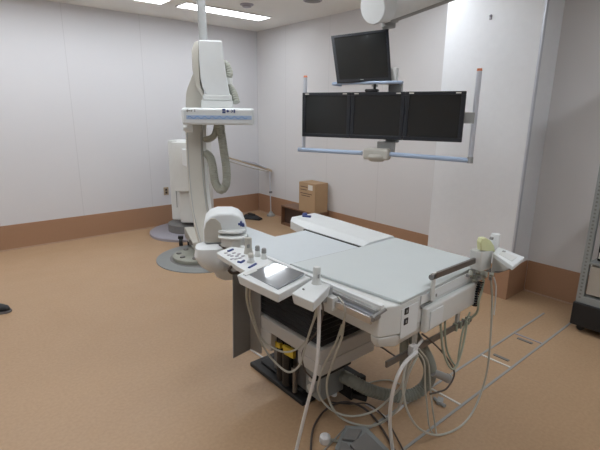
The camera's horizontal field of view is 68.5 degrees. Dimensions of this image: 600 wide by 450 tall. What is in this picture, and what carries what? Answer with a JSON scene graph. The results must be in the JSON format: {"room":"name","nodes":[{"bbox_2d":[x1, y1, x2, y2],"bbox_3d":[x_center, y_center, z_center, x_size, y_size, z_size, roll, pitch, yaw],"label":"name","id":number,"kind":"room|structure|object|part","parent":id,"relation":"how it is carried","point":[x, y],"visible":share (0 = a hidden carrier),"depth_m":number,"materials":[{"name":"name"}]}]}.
{"room":"hospital catheterization lab","nodes":[
{"label":"hospital catheterization lab","id":0,"kind":"room"},
{"bbox_2d":[0,0,258,225],"bbox_3d":[-3.317,-1.085,4.949,6.830,2.780,0.100,-11,18,-39],"label":"wall","id":1,"kind":"structure","parent":0,"point":[92,100],"depth_m":5.49,"materials":[{"name":"off-white painted wall panel"}]},
{"bbox_2d":[0,193,258,251],"bbox_3d":[-3.261,0.123,5.243,6.718,0.295,0.012,-11,18,-39],"label":"baseboard","id":2,"kind":"structure","parent":1,"relation":"attached to","point":[55,230],"depth_m":5.72,"materials":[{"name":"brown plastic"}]},
{"bbox_2d":[164,187,168,194],"bbox_3d":[-1.900,-0.482,6.263,0.070,0.110,0.013,-11,18,-39],"label":"wall socket","id":3,"kind":"object","parent":1,"relation":"attached to","point":[166,191],"visible":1,"depth_m":6.26,"materials":[{"name":"beige plastic"}]},
{"bbox_2d":[47,0,360,31],"bbox_3d":[-0.481,-1.637,1.417,6.930,0.100,8.760,-11,18,-39],"label":"ceiling","id":4,"kind":"structure","parent":0,"point":[282,12],"depth_m":5.26,"materials":[{"name":"white paint"}]},
{"bbox_2d":[135,0,170,4],"bbox_3d":[-1.954,-2.384,4.512,1.229,0.015,0.284,-11,18,-39],"label":"recessed light","id":5,"kind":"object","parent":4,"relation":"in","point":[160,2],"visible":1,"depth_m":4.88,"materials":[{"name":"white plastic"}]},
{"bbox_2d":[141,0,167,3],"bbox_3d":[-1.954,-2.387,4.511,1.205,0.009,0.260,-11,18,-39],"label":"diffuser","id":6,"kind":"object","parent":5,"relation":"attached to","point":[148,1],"depth_m":4.88,"materials":[{"name":"white plastic"}]},
{"bbox_2d":[175,1,271,20],"bbox_3d":[-0.904,-2.592,5.367,1.179,0.015,0.284,-11,18,-39],"label":"recessed light","id":7,"kind":"object","parent":4,"relation":"in","point":[185,5],"visible":1,"depth_m":5.37,"materials":[{"name":"white plastic"}]},
{"bbox_2d":[240,3,253,7],"bbox_3d":[-0.603,-2.486,5.003,0.156,0.033,0.156,-11,18,-39],"label":"smoke detector","id":8,"kind":"object","parent":4,"relation":"attached to","point":[244,5],"visible":1,"depth_m":4.96,"materials":[{"name":"grey plastic"}]},
{"bbox_2d":[303,0,321,2],"bbox_3d":[0.137,-2.429,4.782,0.208,0.017,0.208,-11,18,-39],"label":"ceiling speaker","id":9,"kind":"object","parent":4,"relation":"attached to","point":[306,1],"visible":1,"depth_m":4.77},
{"bbox_2d":[298,0,481,162],"bbox_3d":[0.606,-1.236,3.202,1.370,1.539,0.450,9,17,29],"label":"monitor suspension","id":10,"kind":"object","parent":4,"relation":"hanging from","point":[388,13],"depth_m":3.26,"materials":[{"name":"grey paint"}]},
{"bbox_3d":[0.037,-0.916,3.638,0.040,0.572,0.030,8,16,26],"label":"post","id":11,"kind":"part","parent":10,"relation":"part of","materials":[{"name":"metal"}]},
{"bbox_3d":[0.216,-0.876,3.517,0.413,0.344,0.072,8,16,26],"label":"monitor","id":12,"kind":"part","parent":10,"relation":"part of","materials":[{"name":"black plastic"}]},
{"bbox_3d":[0.455,-1.258,3.292,0.463,0.393,0.165,3,15,9],"label":"monitor","id":13,"kind":"part","parent":10,"relation":"part of","materials":[{"name":"black plastic"}]},
{"bbox_2d":[350,84,388,84],"bbox_3d":[0.517,-1.074,3.345,0.469,0.014,0.140,8,16,26],"label":"shelf","id":14,"kind":"object","parent":10,"relation":"attached to","point":[350,84],"depth_m":3.36,"materials":[{"name":"white metal"}]},
{"bbox_2d":[365,84,378,91],"bbox_3d":[0.539,-1.024,3.299,0.100,0.057,0.050,8,16,26],"label":"monitor stand","id":15,"kind":"object","parent":10,"relation":"on","point":[374,89],"visible":0.94,"depth_m":3.28,"materials":[{"name":"black plastic"}]},
{"bbox_3d":[0.587,-0.825,3.334,0.413,0.344,0.072,8,16,26],"label":"monitor","id":16,"kind":"part","parent":10,"relation":"part of","materials":[{"name":"black plastic"}]},
{"bbox_3d":[0.722,-0.857,3.383,0.100,0.440,0.060,8,16,26],"label":"stem","id":17,"kind":"part","parent":10,"relation":"part of","materials":[{"name":"grey paint"}]},
{"bbox_3d":[0.802,-1.553,3.038,0.526,0.296,0.200,4,15,12],"label":"spring arm","id":18,"kind":"part","parent":10,"relation":"part of","materials":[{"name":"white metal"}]},
{"bbox_3d":[0.958,-0.774,3.151,0.413,0.344,0.072,8,16,26],"label":"monitor","id":19,"kind":"part","parent":10,"relation":"part of","materials":[{"name":"black plastic"}]},
{"bbox_3d":[1.204,-0.744,3.041,0.034,0.602,0.034,-11,18,-39],"label":"post","id":20,"kind":"part","parent":10,"relation":"part of","materials":[{"name":"metal"}]},
{"bbox_2d":[0,211,599,449],"bbox_3d":[-0.511,1.153,2.131,6.930,0.100,8.760,-11,18,-39],"label":"floor","id":21,"kind":"structure","parent":0,"point":[103,346],"depth_m":2.82,"materials":[{"name":"plastic"}]},
{"bbox_2d":[0,303,11,314],"bbox_3d":[-2.496,0.656,3.548,0.294,0.119,0.100,-3,15,-14],"label":"shoe","id":22,"kind":"object","parent":21,"relation":"on","point":[4,309],"visible":1,"depth_m":3.56,"materials":[{"name":"black leather"}]},
{"bbox_2d":[150,0,253,279],"bbox_3d":[-0.925,-0.901,4.331,1.050,2.781,4.017,-5,16,-22],"label":"x-ray arm","id":23,"kind":"object","parent":21,"relation":"on","point":[207,230],"visible":0.98,"depth_m":3.09},
{"bbox_3d":[-1.524,0.076,6.017,1.000,0.040,1.000,-11,18,-39],"label":"floor plate","id":24,"kind":"part","parent":23,"relation":"part of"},
{"bbox_3d":[-1.078,0.357,4.993,1.050,0.012,1.050,-11,18,-39],"label":"floor plate","id":25,"kind":"part","parent":23,"relation":"part of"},
{"bbox_3d":[-1.077,0.348,4.991,0.760,0.006,0.760,-11,18,-39],"label":"plate","id":26,"kind":"part","parent":23,"relation":"part of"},
{"bbox_3d":[-0.790,-0.682,3.103,0.062,0.060,0.060,-2,15,-10],"label":"lock knob","id":27,"kind":"part","parent":23,"relation":"part of","materials":[{"name":"white plastic"}]},
{"bbox_3d":[-0.687,-0.419,3.087,0.188,1.359,0.644,-4,15,-16],"label":"arm","id":28,"kind":"part","parent":23,"relation":"part of","materials":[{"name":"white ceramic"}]},
{"bbox_3d":[-0.655,-0.356,3.186,0.047,0.709,0.399,-5,15,-20],"label":"rail","id":29,"kind":"part","parent":23,"relation":"part of","materials":[{"name":"white ceramic"}]},
{"bbox_2d":[229,157,274,216],"bbox_3d":[-0.740,-0.588,6.865,0.687,0.923,0.245,-4,15,-18],"label":"handrail","id":30,"kind":"object","parent":21,"relation":"on","point":[270,214],"visible":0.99,"depth_m":6.83,"materials":[{"name":"white metal"}]},
{"bbox_2d":[242,160,266,168],"bbox_3d":[-0.707,-0.939,6.843,0.380,0.123,0.150,-1,14,-7],"label":"printed sheet","id":31,"kind":"object","parent":30,"relation":"on","point":[242,160],"visible":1,"depth_m":6.81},
{"bbox_3d":[-0.466,-0.498,6.925,0.032,0.685,0.017,2,14,5],"label":"leg","id":32,"kind":"part","parent":30,"relation":"part of","materials":[{"name":"metal"}]},
{"bbox_2d":[244,213,261,220],"bbox_3d":[-0.705,-0.144,6.820,0.302,0.085,0.235,7,15,22],"label":"foot pedal","id":33,"kind":"object","parent":21,"relation":"on","point":[250,216],"visible":0.82,"depth_m":6.74,"materials":[{"name":"black plastic"}]},
{"bbox_2d":[281,203,328,226],"bbox_3d":[0.055,-0.097,6.268,0.245,0.285,0.750,-11,18,-39],"label":"step stool","id":34,"kind":"object","parent":21,"relation":"on","point":[288,211],"visible":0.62,"depth_m":6.39,"materials":[{"name":"brown laminate"}]},
{"bbox_2d":[299,180,327,213],"bbox_3d":[0.181,-0.390,6.043,0.235,0.397,0.330,-11,18,-39],"label":"cardboard box","id":35,"kind":"object","parent":34,"relation":"on","point":[313,195],"visible":0.96,"depth_m":5.94,"materials":[{"name":"cardboard"}]},
{"bbox_2d":[300,186,311,196],"bbox_3d":[0.083,-0.453,5.961,0.001,0.132,0.240,-11,18,-39],"label":"print","id":36,"kind":"object","parent":35,"relation":"attached to","point":[305,191],"depth_m":5.96},
{"bbox_2d":[319,432,337,445],"bbox_3d":[0.145,1.067,2.203,0.097,0.045,0.058,2,14,5],"label":"plug","id":37,"kind":"object","parent":21,"relation":"on","point":[325,438],"visible":0.88,"depth_m":2.19,"materials":[{"name":"white plastic"}]},
{"bbox_2d":[229,213,477,449],"bbox_3d":[0.168,0.510,2.602,0.975,0.932,1.497,-11,18,-39],"label":"examination table","id":38,"kind":"object","parent":21,"relation":"on","point":[391,289],"depth_m":2.31,"materials":[{"name":"plastic"}]},
{"bbox_2d":[216,237,271,274],"bbox_3d":[-0.292,0.166,2.285,0.225,0.175,0.382,-11,18,-39],"label":"console","id":39,"kind":"object","parent":38,"relation":"attached to","point":[241,260],"visible":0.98,"depth_m":2.27,"materials":[{"name":"white plastic"}]},
{"bbox_3d":[-0.321,0.510,2.573,0.176,0.537,0.070,-6,16,-24],"label":"lead apron","id":40,"kind":"part","parent":38,"relation":"part of","materials":[{"name":"grey"}]},
{"bbox_2d":[237,260,321,372],"bbox_3d":[-0.122,0.496,2.092,0.306,0.614,0.431,-11,18,-39],"label":"console","id":41,"kind":"object","parent":38,"relation":"attached to","point":[277,282],"visible":0.94,"depth_m":1.96,"materials":[{"name":"white plastic"}]},
{"bbox_3d":[0.020,0.911,2.805,0.460,0.046,0.530,-11,18,-39],"label":"plate","id":42,"kind":"part","parent":38,"relation":"part of","materials":[{"name":"black metal"}]},
{"bbox_3d":[-0.089,0.791,2.574,0.064,0.270,0.120,-11,18,-39],"label":"motor","id":43,"kind":"part","parent":38,"relation":"part of","materials":[{"name":"black plastic"}]},
{"bbox_3d":[0.048,-0.072,3.179,0.078,0.021,0.063,6,15,21],"label":"knob","id":44,"kind":"part","parent":38,"relation":"part of","materials":[{"name":"blue plastic"}]},
{"bbox_2d":[292,266,345,449],"bbox_3d":[0.090,0.644,2.019,0.229,0.971,0.437,3,15,9],"label":"module","id":45,"kind":"object","parent":38,"relation":"attached to","point":[314,293],"visible":0.96,"depth_m":1.87,"materials":[{"name":"white plastic"}]},
{"bbox_3d":[0.099,0.304,1.962,0.071,0.060,0.060,-11,18,-39],"label":"mounting arm","id":46,"kind":"part","parent":45,"relation":"part of","materials":[{"name":"grey paint"}]},
{"bbox_3d":[0.181,0.785,2.385,0.260,0.022,0.010,-11,18,-39],"label":"gear box lid","id":47,"kind":"part","parent":38,"relation":"part of","materials":[{"name":"black plastic"}]},
{"bbox_3d":[0.242,0.043,2.943,0.295,0.084,0.740,-11,18,-39],"label":"raised rail","id":48,"kind":"part","parent":38,"relation":"part of","materials":[{"name":"white plastic"}]},
{"bbox_3d":[0.197,0.359,1.884,0.011,0.031,0.285,-11,18,-39],"label":"accessory rail","id":49,"kind":"part","parent":38,"relation":"part of","materials":[{"name":"metal"}]},
{"bbox_3d":[0.307,0.355,1.769,0.061,0.071,0.068,-3,15,-14],"label":"clamp lever","id":50,"kind":"part","parent":38,"relation":"part of","materials":[{"name":"grey plastic"}]},
{"bbox_3d":[0.467,0.407,1.885,0.127,0.137,0.004,-12,19,-42],"label":"socket panel","id":51,"kind":"part","parent":38,"relation":"part of","materials":[{"name":"white plastic"}]},
{"bbox_3d":[0.644,0.553,2.137,0.706,0.030,0.012,-11,18,-39],"label":"rail","id":52,"kind":"part","parent":38,"relation":"part of","materials":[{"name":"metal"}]},
{"bbox_3d":[0.584,0.270,1.939,0.024,0.130,0.010,-11,18,-39],"label":"post","id":53,"kind":"part","parent":38,"relation":"part of","materials":[{"name":"white metal"}]},
{"bbox_3d":[0.614,0.415,1.986,0.110,0.085,0.006,-12,19,-42],"label":"plate","id":54,"kind":"part","parent":38,"relation":"part of","materials":[{"name":"white plastic"}]},
{"bbox_3d":[0.712,0.200,2.033,0.360,0.027,0.014,-11,18,-39],"label":"rail","id":55,"kind":"part","parent":38,"relation":"part of","materials":[{"name":"metal"}]},
{"bbox_2d":[402,233,523,435],"bbox_3d":[0.808,0.592,2.109,0.787,1.037,0.259,-11,18,-39],"label":"control console","id":56,"kind":"object","parent":38,"relation":"attached to","point":[503,260],"visible":0.96,"depth_m":2.15,"materials":[{"name":"white plastic"}]},
{"bbox_3d":[0.902,0.349,2.240,0.035,0.152,0.050,-11,18,-39],"label":"coiled cord","id":57,"kind":"part","parent":56,"relation":"part of","materials":[{"name":"black plastic"}]},
{"bbox_3d":[0.908,0.096,2.151,0.163,0.094,0.030,-11,18,-39],"label":"lever","id":58,"kind":"part","parent":56,"relation":"part of","materials":[{"name":"yellow plastic"}]},
{"bbox_3d":[0.973,0.218,2.160,0.143,0.008,0.065,-11,18,-39],"label":"mounting plate","id":59,"kind":"part","parent":56,"relation":"part of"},
{"bbox_2d":[310,401,403,449],"bbox_3d":[0.291,1.057,2.229,0.469,0.054,0.537,4,15,13],"label":"foot pedal","id":60,"kind":"object","parent":21,"relation":"on","point":[351,437],"visible":0.91,"depth_m":2.19,"materials":[{"name":"plastic"}]},
{"bbox_2d":[365,379,403,416],"bbox_3d":[0.494,0.989,2.578,0.312,0.014,0.300,-11,18,-39],"label":"cable bundle","id":61,"kind":"object","parent":21,"relation":"on","point":[402,406],"visible":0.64,"depth_m":2.48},
{"bbox_2d":[433,396,445,407],"bbox_3d":[0.801,1.005,2.515,0.058,0.020,0.084,-11,18,-39],"label":"connector","id":62,"kind":"object","parent":21,"relation":"on","point":[439,401],"visible":1,"depth_m":2.50,"materials":[{"name":"grey paint"}]},
{"bbox_2d":[367,313,570,449],"bbox_3d":[1.219,0.927,2.876,2.340,0.005,0.223,-11,18,-39],"label":"trim","id":63,"kind":"structure","parent":21,"relation":"on","point":[529,322],"depth_m":2.87,"materials":[{"name":"grey paint"}]},
{"bbox_3d":[1.365,0.899,2.993,0.024,0.005,0.105,-11,18,-39],"label":"lift handle","id":64,"kind":"part","parent":63,"relation":"part of","materials":[{"name":"grey metal"}]},
{"bbox_3d":[1.641,0.844,3.218,0.024,0.005,0.105,-11,18,-39],"label":"lift handle","id":65,"kind":"part","parent":63,"relation":"part of","materials":[{"name":"grey metal"}]},
{"bbox_2d":[570,166,599,332],"bbox_3d":[2.469,-0.118,3.091,0.520,1.950,0.610,-11,18,-39],"label":"equipment rack","id":66,"kind":"object","parent":21,"relation":"on","point":[585,313],"visible":1,"depth_m":3.25,"materials":[{"name":"grey metal"}]},
{"bbox_3d":[2.127,-0.252,3.126,0.040,1.715,0.045,-11,18,-39],"label":"post","id":67,"kind":"part","parent":66,"relation":"part of","materials":[{"name":"grey metal"}]},
{"bbox_3d":[2.464,0.422,3.220,0.450,0.220,0.495,-11,18,-39],"label":"panel","id":68,"kind":"part","parent":66,"relation":"part of","materials":[{"name":"beige plastic"}]},
{"bbox_2d":[589,258,599,265],"bbox_3d":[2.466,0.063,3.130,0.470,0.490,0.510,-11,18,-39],"label":"shelf","id":69,"kind":"object","parent":66,"relation":"attached to","point":[594,262],"depth_m":3.23,"materials":[{"name":"grey metal"}]},
{"bbox_2d":[257,0,599,285],"bbox_3d":[2.120,-0.759,3.908,0.100,2.780,8.760,-11,18,-39],"label":"wall","id":70,"kind":"structure","parent":0,"point":[395,191],"depth_m":4.89,"materials":[{"name":"painted plaster"}]},
{"bbox_2d":[259,193,427,245],"bbox_3d":[0.445,-0.042,6.046,0.012,0.295,3.498,-11,18,-39],"label":"baseboard","id":71,"kind":"structure","parent":70,"relation":"attached to","point":[264,200],"depth_m":5.62,"materials":[{"name":"brown plastic"}]},
{"bbox_2d":[506,260,527,298],"bbox_3d":[1.973,0.495,4.014,0.348,0.295,0.012,-11,18,-39],"label":"baseboard","id":72,"kind":"structure","parent":70,"relation":"attached to","point":[517,276],"depth_m":4.00,"materials":[{"name":"brown plastic"}]},
{"bbox_2d":[524,260,588,304],"bbox_3d":[3.465,0.881,2.566,0.012,0.295,4.201,-11,18,-39],"label":"baseboard","id":73,"kind":"structure","parent":70,"relation":"attached to","point":[555,282],"depth_m":3.94,"materials":[{"name":"brown plastic"}]},
{"bbox_2d":[428,0,564,262],"bbox_3d":[1.718,-0.793,4.024,0.360,2.780,0.837,-11,18,-39],"label":"wall pillar","id":74,"kind":"structure","parent":0,"point":[479,198],"depth_m":3.81,"materials":[{"name":"paint"}]},
{"bbox_2d":[432,247,509,299],"bbox_3d":[1.566,0.440,4.211,0.012,0.295,0.849,-11,18,-39],"label":"baseboard","id":75,"kind":"structure","parent":74,"relation":"attached to","point":[502,278],"depth_m":3.96,"materials":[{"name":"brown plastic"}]},
{"bbox_2d":[511,0,548,252],"bbox_3d":[1.866,-0.827,3.566,0.036,2.485,0.018,-11,18,-39],"label":"trim","id":76,"kind":"structure","parent":74,"relation":"attached to","point":[545,14],"depth_m":3.55,"materials":[{"name":"metal"}]}
]}

